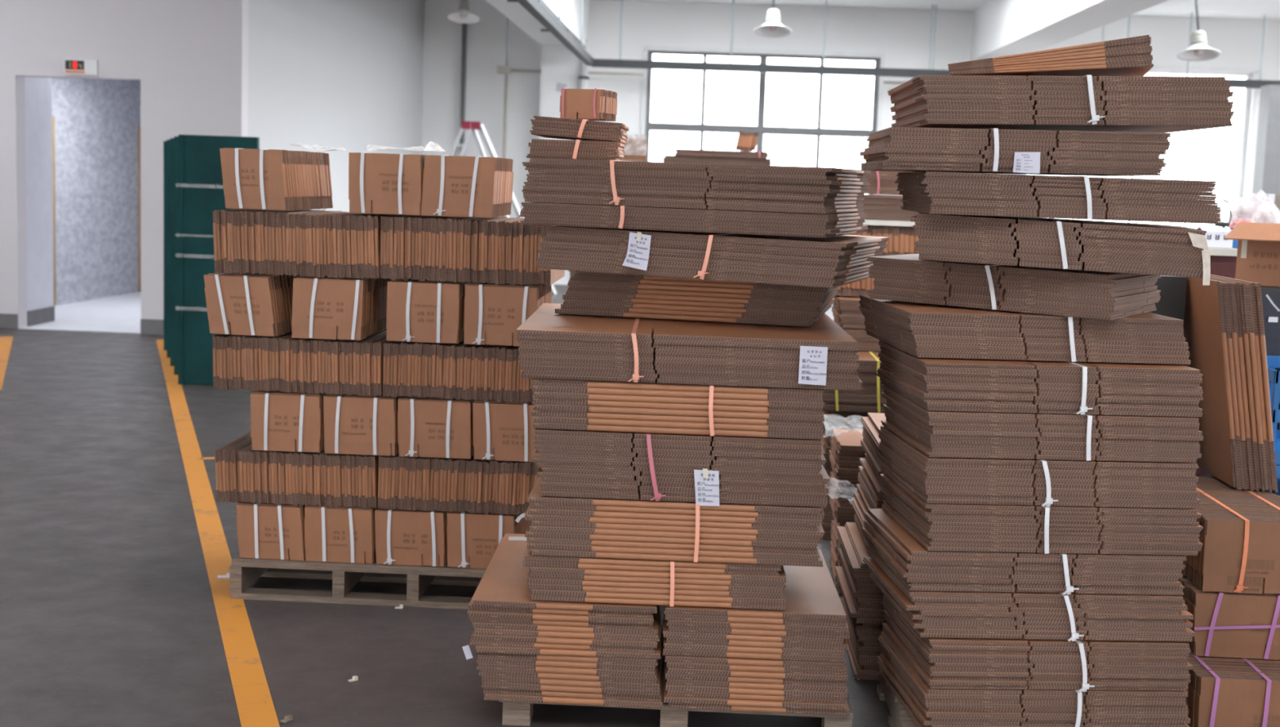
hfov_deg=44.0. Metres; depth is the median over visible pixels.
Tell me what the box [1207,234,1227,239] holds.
print
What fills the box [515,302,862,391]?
bundle
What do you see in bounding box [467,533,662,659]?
bundle
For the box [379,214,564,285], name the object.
bundle
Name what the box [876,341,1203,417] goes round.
bundle
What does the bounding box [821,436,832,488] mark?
bundle
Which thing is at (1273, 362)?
crate
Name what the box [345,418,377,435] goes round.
print
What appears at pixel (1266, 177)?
window
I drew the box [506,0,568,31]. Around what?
conduit
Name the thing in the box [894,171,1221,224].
bundle
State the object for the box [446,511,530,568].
bundle
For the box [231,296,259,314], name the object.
print
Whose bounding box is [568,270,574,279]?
bundle
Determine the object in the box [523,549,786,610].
bundle
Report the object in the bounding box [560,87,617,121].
bundle
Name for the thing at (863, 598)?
bundle
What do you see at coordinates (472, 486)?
bundle
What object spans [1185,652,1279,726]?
bundle
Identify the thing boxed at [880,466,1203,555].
bundle
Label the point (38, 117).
door frame
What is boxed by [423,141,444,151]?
plastic film
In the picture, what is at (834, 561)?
bundle
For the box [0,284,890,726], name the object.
floor
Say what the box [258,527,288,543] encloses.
print
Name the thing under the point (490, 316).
print
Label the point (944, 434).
bundle
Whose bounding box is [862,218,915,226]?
board
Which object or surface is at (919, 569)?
bundle
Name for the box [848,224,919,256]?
bundle
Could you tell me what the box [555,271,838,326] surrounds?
bundle
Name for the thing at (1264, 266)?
print
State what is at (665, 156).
bundle
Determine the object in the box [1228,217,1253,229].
plastic bag
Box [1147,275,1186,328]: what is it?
cabinet
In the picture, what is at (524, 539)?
strap
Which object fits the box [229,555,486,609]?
wooden pallet
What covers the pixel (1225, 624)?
bundle
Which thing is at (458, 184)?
print
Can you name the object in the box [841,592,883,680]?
bundle
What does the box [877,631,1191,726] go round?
bundle
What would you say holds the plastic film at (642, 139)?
attached to the bundle at (634, 157)
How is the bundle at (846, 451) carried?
on the bundle at (834, 561)
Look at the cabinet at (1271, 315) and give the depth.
6.12 m
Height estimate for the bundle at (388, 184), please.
0.219 m
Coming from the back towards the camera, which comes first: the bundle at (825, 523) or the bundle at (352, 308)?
the bundle at (825, 523)
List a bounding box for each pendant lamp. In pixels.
[447,0,479,23]
[753,0,791,37]
[1176,0,1220,61]
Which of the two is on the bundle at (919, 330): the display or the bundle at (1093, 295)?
the bundle at (1093, 295)
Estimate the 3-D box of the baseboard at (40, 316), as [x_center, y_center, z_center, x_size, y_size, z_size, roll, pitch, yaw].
[-5.753,-0.453,15.213,0.012,0.150,0.600,2,7,2]
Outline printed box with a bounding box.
[1195,226,1232,248]
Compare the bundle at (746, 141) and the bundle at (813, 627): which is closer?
the bundle at (813, 627)
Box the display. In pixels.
[63,58,97,75]
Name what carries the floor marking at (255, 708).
on the floor
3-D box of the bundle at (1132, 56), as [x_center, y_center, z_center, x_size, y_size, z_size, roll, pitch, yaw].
[1.122,-0.829,4.345,0.523,0.112,0.428,4,7,13]
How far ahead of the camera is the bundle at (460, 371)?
5.76 m
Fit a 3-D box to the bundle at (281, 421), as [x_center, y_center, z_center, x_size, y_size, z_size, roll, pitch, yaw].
[-1.288,0.187,6.075,0.268,0.214,0.564,2,7,2]
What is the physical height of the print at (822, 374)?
0.084 m
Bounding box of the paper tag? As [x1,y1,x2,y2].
[462,645,472,660]
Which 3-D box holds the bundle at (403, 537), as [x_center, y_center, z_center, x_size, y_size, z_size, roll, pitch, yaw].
[-0.837,0.615,6.100,0.270,0.206,0.576,2,7,2]
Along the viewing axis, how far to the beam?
18.89 m
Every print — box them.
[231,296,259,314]
[233,168,268,186]
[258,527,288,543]
[267,415,299,432]
[306,301,343,318]
[326,530,357,546]
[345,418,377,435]
[379,173,408,191]
[399,533,427,549]
[414,304,444,322]
[428,422,453,439]
[448,175,478,194]
[472,538,496,555]
[481,307,514,325]
[499,427,524,444]
[634,236,648,264]
[701,474,719,502]
[807,350,826,380]
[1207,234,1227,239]
[1226,559,1274,591]
[1249,252,1278,269]
[1251,622,1270,632]
[1253,715,1279,726]
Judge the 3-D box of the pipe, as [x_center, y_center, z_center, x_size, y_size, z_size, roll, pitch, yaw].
[4.452,-3.029,22.933,13.138,4.130,0.100,2,7,2]
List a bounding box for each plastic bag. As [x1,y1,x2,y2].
[1226,188,1279,227]
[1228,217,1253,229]
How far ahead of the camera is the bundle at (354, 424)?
5.79 m
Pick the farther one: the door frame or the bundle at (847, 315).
the door frame
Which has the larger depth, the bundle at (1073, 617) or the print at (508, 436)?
the print at (508, 436)
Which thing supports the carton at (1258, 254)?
on the cabinet at (1271, 315)
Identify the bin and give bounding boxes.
[1231,229,1238,248]
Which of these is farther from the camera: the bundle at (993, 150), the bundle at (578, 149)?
the bundle at (578, 149)
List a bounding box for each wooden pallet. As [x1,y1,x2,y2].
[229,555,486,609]
[499,684,853,726]
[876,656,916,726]
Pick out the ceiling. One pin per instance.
(1255, 10)
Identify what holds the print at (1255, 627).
attached to the bundle at (1225, 624)
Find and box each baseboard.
[0,313,17,328]
[26,306,54,326]
[140,319,163,334]
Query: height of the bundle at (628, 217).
0.066 m
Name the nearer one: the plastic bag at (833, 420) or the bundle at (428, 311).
the bundle at (428, 311)
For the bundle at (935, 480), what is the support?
on the bundle at (943, 527)
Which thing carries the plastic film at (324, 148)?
on the bundle at (254, 179)
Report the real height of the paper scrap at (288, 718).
0.012 m
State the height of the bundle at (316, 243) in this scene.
0.233 m
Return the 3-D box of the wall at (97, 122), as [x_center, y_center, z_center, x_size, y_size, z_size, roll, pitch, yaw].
[-6.197,-2.039,18.073,0.080,2.600,5.407,3,7,5]
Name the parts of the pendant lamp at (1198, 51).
stem, bulb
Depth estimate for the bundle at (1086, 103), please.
4.11 m
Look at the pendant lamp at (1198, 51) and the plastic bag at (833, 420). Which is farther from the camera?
the pendant lamp at (1198, 51)
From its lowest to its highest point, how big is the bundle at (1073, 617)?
0.127 m
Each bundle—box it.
[204,271,300,336]
[212,208,390,279]
[212,328,387,396]
[214,431,379,508]
[219,147,333,210]
[235,502,306,561]
[250,390,325,453]
[291,275,392,340]
[304,505,377,564]
[323,393,401,456]
[348,152,426,215]
[374,507,448,567]
[377,453,539,515]
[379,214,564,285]
[382,340,533,403]
[386,278,469,343]
[397,395,474,459]
[421,155,513,217]
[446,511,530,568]
[463,282,551,346]
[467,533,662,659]
[472,400,537,462]
[475,605,665,709]
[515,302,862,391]
[519,202,868,237]
[521,158,871,213]
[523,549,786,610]
[524,477,824,567]
[526,138,626,160]
[529,115,629,144]
[531,376,825,439]
[532,428,830,507]
[536,226,889,288]
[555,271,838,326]
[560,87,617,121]
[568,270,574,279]
[621,138,646,160]
[621,160,651,162]
[662,155,772,160]
[662,156,771,165]
[662,550,849,662]
[663,655,849,715]
[675,148,768,158]
[735,131,759,151]
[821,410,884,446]
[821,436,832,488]
[821,493,833,540]
[822,351,886,413]
[828,428,865,522]
[829,513,845,596]
[831,295,880,351]
[834,277,874,297]
[835,522,886,624]
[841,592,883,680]
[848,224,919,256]
[849,168,911,195]
[850,466,884,556]
[858,294,1191,364]
[859,127,1170,176]
[859,194,919,220]
[859,413,885,502]
[862,508,1186,595]
[862,545,1195,642]
[866,253,1161,320]
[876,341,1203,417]
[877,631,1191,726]
[878,426,1199,508]
[880,384,1203,462]
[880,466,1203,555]
[881,595,1193,692]
[887,75,1234,133]
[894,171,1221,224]
[910,212,1210,285]
[947,34,1153,76]
[1177,575,1279,660]
[1181,475,1279,594]
[1182,274,1277,493]
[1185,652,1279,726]
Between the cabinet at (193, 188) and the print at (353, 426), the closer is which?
the print at (353, 426)
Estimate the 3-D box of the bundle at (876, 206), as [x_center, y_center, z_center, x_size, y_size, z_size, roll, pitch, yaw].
[1.409,-0.813,8.258,0.612,0.121,0.610,2,7,2]
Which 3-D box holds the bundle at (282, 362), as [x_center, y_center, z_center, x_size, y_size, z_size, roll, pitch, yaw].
[-1.241,-0.022,6.057,0.625,0.203,0.581,2,7,2]
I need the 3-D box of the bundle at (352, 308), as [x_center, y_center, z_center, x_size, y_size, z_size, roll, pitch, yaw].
[-1.125,-0.229,6.020,0.269,0.220,0.565,2,7,2]
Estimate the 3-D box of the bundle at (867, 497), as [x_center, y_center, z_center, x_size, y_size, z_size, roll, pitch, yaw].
[1.076,0.514,5.384,0.660,0.197,0.641,2,7,2]
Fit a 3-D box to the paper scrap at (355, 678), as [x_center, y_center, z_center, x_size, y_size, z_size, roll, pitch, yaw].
[-0.899,0.990,4.964,0.014,0.012,0.029,8,9,40]
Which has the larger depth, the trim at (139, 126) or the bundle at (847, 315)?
the trim at (139, 126)
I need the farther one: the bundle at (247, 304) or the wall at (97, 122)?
the wall at (97, 122)
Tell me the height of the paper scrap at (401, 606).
0.012 m
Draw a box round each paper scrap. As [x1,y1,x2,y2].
[217,573,229,578]
[280,715,292,724]
[347,675,358,682]
[395,604,403,608]
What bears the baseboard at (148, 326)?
attached to the wall at (188, 58)
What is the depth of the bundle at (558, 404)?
4.45 m
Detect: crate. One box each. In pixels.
[1266,355,1279,465]
[1267,465,1279,496]
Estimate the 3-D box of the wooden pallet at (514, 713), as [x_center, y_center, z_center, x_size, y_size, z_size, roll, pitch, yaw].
[0.122,0.987,4.976,1.032,0.088,0.780,2,7,2]
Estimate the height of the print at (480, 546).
0.058 m
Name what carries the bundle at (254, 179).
on the bundle at (316, 243)
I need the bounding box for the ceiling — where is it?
[612,0,1279,20]
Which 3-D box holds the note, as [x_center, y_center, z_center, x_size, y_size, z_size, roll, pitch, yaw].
[-1.141,-3.997,22.910,0.156,0.140,0.003,2,7,2]
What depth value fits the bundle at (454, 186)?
5.68 m
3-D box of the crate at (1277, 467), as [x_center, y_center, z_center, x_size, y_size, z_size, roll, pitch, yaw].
[2.433,0.501,5.872,0.420,0.333,0.550,2,7,2]
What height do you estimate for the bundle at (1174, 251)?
0.142 m
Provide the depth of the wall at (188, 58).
14.41 m
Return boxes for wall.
[0,0,248,328]
[51,77,140,306]
[248,0,424,212]
[421,0,1279,217]
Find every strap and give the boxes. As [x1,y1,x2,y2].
[508,537,526,541]
[515,512,525,523]
[1266,294,1279,311]
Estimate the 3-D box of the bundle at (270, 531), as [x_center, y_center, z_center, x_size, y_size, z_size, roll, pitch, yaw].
[-1.358,0.594,6.126,0.264,0.206,0.564,2,7,2]
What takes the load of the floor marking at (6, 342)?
on the floor
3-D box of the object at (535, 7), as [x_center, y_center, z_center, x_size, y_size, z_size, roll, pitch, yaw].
[-1.047,-3.745,14.031,0.100,1.011,16.620,2,7,2]
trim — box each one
[52,115,56,306]
[137,125,141,291]
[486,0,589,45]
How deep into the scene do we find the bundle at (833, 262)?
4.54 m
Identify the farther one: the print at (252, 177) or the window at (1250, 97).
the window at (1250, 97)
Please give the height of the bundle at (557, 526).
0.170 m
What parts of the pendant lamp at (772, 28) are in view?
bulb, stem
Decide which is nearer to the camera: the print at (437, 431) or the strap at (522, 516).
the strap at (522, 516)
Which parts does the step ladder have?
rail, rail, rail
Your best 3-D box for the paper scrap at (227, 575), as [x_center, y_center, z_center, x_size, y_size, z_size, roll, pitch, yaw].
[-1.611,0.825,6.152,0.059,0.012,0.028,0,7,-15]
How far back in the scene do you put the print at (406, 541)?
5.84 m
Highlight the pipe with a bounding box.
[497,17,1260,217]
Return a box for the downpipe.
[577,38,589,88]
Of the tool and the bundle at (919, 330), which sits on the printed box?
the tool
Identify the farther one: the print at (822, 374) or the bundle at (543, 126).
the bundle at (543, 126)
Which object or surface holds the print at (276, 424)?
attached to the bundle at (281, 421)
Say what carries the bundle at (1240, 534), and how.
on the bundle at (1225, 624)
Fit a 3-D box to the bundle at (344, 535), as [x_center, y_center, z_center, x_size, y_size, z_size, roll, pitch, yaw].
[-1.103,0.604,6.116,0.263,0.207,0.564,2,7,2]
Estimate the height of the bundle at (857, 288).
0.176 m
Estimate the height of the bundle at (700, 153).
0.050 m
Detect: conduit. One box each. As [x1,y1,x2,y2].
[459,23,466,155]
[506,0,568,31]
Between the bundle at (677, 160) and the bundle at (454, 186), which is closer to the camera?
the bundle at (454, 186)
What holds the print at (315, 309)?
attached to the bundle at (352, 308)
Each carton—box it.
[1223,222,1279,286]
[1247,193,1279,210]
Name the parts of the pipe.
hanger rod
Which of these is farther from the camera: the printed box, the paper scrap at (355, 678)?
the printed box
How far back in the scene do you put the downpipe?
22.74 m
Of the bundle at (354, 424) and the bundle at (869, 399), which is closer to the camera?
the bundle at (354, 424)
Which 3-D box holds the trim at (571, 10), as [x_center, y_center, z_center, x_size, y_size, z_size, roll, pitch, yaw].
[-1.776,-3.104,7.023,0.640,0.700,32.500,2,7,2]
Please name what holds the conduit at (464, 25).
attached to the wall at (904, 35)
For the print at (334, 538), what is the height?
0.058 m
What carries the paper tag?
attached to the bundle at (502, 614)
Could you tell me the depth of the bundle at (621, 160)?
9.43 m
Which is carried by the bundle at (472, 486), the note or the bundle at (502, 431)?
the bundle at (502, 431)
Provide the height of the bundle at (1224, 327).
0.675 m
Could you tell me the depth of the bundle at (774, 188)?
4.50 m
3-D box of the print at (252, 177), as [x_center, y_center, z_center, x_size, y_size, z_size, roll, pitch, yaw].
[-1.405,-0.672,5.716,0.131,0.062,0.001,3,7,7]
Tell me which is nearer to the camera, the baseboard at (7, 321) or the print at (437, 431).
the print at (437, 431)
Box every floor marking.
[0,336,13,390]
[156,340,279,726]
[200,457,214,459]
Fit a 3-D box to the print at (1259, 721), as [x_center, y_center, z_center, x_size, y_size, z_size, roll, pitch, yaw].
[1.880,1.027,4.520,0.256,0.034,0.001,2,7,2]
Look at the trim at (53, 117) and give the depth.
16.86 m
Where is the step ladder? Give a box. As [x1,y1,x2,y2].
[448,120,556,294]
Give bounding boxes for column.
[538,44,580,284]
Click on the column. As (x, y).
(559, 64)
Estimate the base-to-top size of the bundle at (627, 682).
0.143 m
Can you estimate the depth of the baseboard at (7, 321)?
14.71 m
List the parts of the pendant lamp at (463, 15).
bulb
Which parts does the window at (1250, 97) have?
frame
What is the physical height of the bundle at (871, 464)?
0.197 m
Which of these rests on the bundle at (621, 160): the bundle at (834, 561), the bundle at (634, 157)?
the bundle at (634, 157)
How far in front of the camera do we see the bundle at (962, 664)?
4.29 m
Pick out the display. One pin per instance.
(80, 67)
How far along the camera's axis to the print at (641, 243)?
4.56 m
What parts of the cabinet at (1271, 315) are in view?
door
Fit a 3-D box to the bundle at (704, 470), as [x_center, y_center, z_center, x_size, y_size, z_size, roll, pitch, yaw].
[0.125,0.260,4.803,0.847,0.197,0.735,2,7,2]
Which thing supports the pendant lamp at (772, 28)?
hanging from the ceiling
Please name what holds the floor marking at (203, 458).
on the floor
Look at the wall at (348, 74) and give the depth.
18.05 m
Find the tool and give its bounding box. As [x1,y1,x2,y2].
[1214,195,1231,227]
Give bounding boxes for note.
[555,82,566,91]
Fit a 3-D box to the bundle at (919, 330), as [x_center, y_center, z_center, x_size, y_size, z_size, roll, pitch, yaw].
[1.084,-0.104,4.562,0.788,0.123,0.645,1,7,-5]
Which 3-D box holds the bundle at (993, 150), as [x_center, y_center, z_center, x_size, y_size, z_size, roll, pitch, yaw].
[1.016,-0.587,4.414,0.747,0.128,0.624,2,7,2]
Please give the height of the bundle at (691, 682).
0.154 m
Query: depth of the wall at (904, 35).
23.09 m
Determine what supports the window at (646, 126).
in the wall at (904, 35)
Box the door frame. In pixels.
[24,76,53,311]
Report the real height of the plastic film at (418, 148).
0.028 m
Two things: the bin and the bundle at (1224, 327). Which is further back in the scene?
the bin
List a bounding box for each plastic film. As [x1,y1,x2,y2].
[290,143,345,151]
[366,144,423,151]
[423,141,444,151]
[622,133,646,155]
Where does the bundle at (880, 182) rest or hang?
on the bundle at (876, 206)
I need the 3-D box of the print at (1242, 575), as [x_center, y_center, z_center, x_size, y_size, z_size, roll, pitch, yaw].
[1.804,0.626,4.679,0.132,0.094,0.001,2,7,2]
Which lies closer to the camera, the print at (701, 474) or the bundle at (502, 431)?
the print at (701, 474)
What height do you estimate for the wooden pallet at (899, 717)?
0.116 m
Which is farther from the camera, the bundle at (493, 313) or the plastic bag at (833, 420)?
the plastic bag at (833, 420)
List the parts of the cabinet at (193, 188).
green panel, green panel, green panel, green panel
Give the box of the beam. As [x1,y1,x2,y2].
[970,0,1168,60]
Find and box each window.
[640,45,884,167]
[1018,65,1258,226]
[1252,84,1279,194]
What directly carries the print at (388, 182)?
attached to the bundle at (388, 184)
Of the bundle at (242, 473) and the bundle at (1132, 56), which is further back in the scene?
the bundle at (242, 473)
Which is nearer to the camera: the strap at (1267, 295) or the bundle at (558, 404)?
the bundle at (558, 404)
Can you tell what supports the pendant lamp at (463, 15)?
hanging from the ceiling
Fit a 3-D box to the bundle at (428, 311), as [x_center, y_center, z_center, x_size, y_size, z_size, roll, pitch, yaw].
[-0.776,-0.215,6.001,0.273,0.220,0.575,2,7,2]
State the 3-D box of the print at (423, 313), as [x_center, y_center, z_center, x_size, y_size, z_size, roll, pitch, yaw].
[-0.764,-0.181,5.735,0.107,0.062,0.001,2,7,2]
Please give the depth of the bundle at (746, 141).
11.96 m
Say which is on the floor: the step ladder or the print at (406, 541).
the step ladder
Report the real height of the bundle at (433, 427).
0.214 m
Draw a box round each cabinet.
[163,134,259,385]
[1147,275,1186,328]
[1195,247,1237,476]
[1203,285,1279,493]

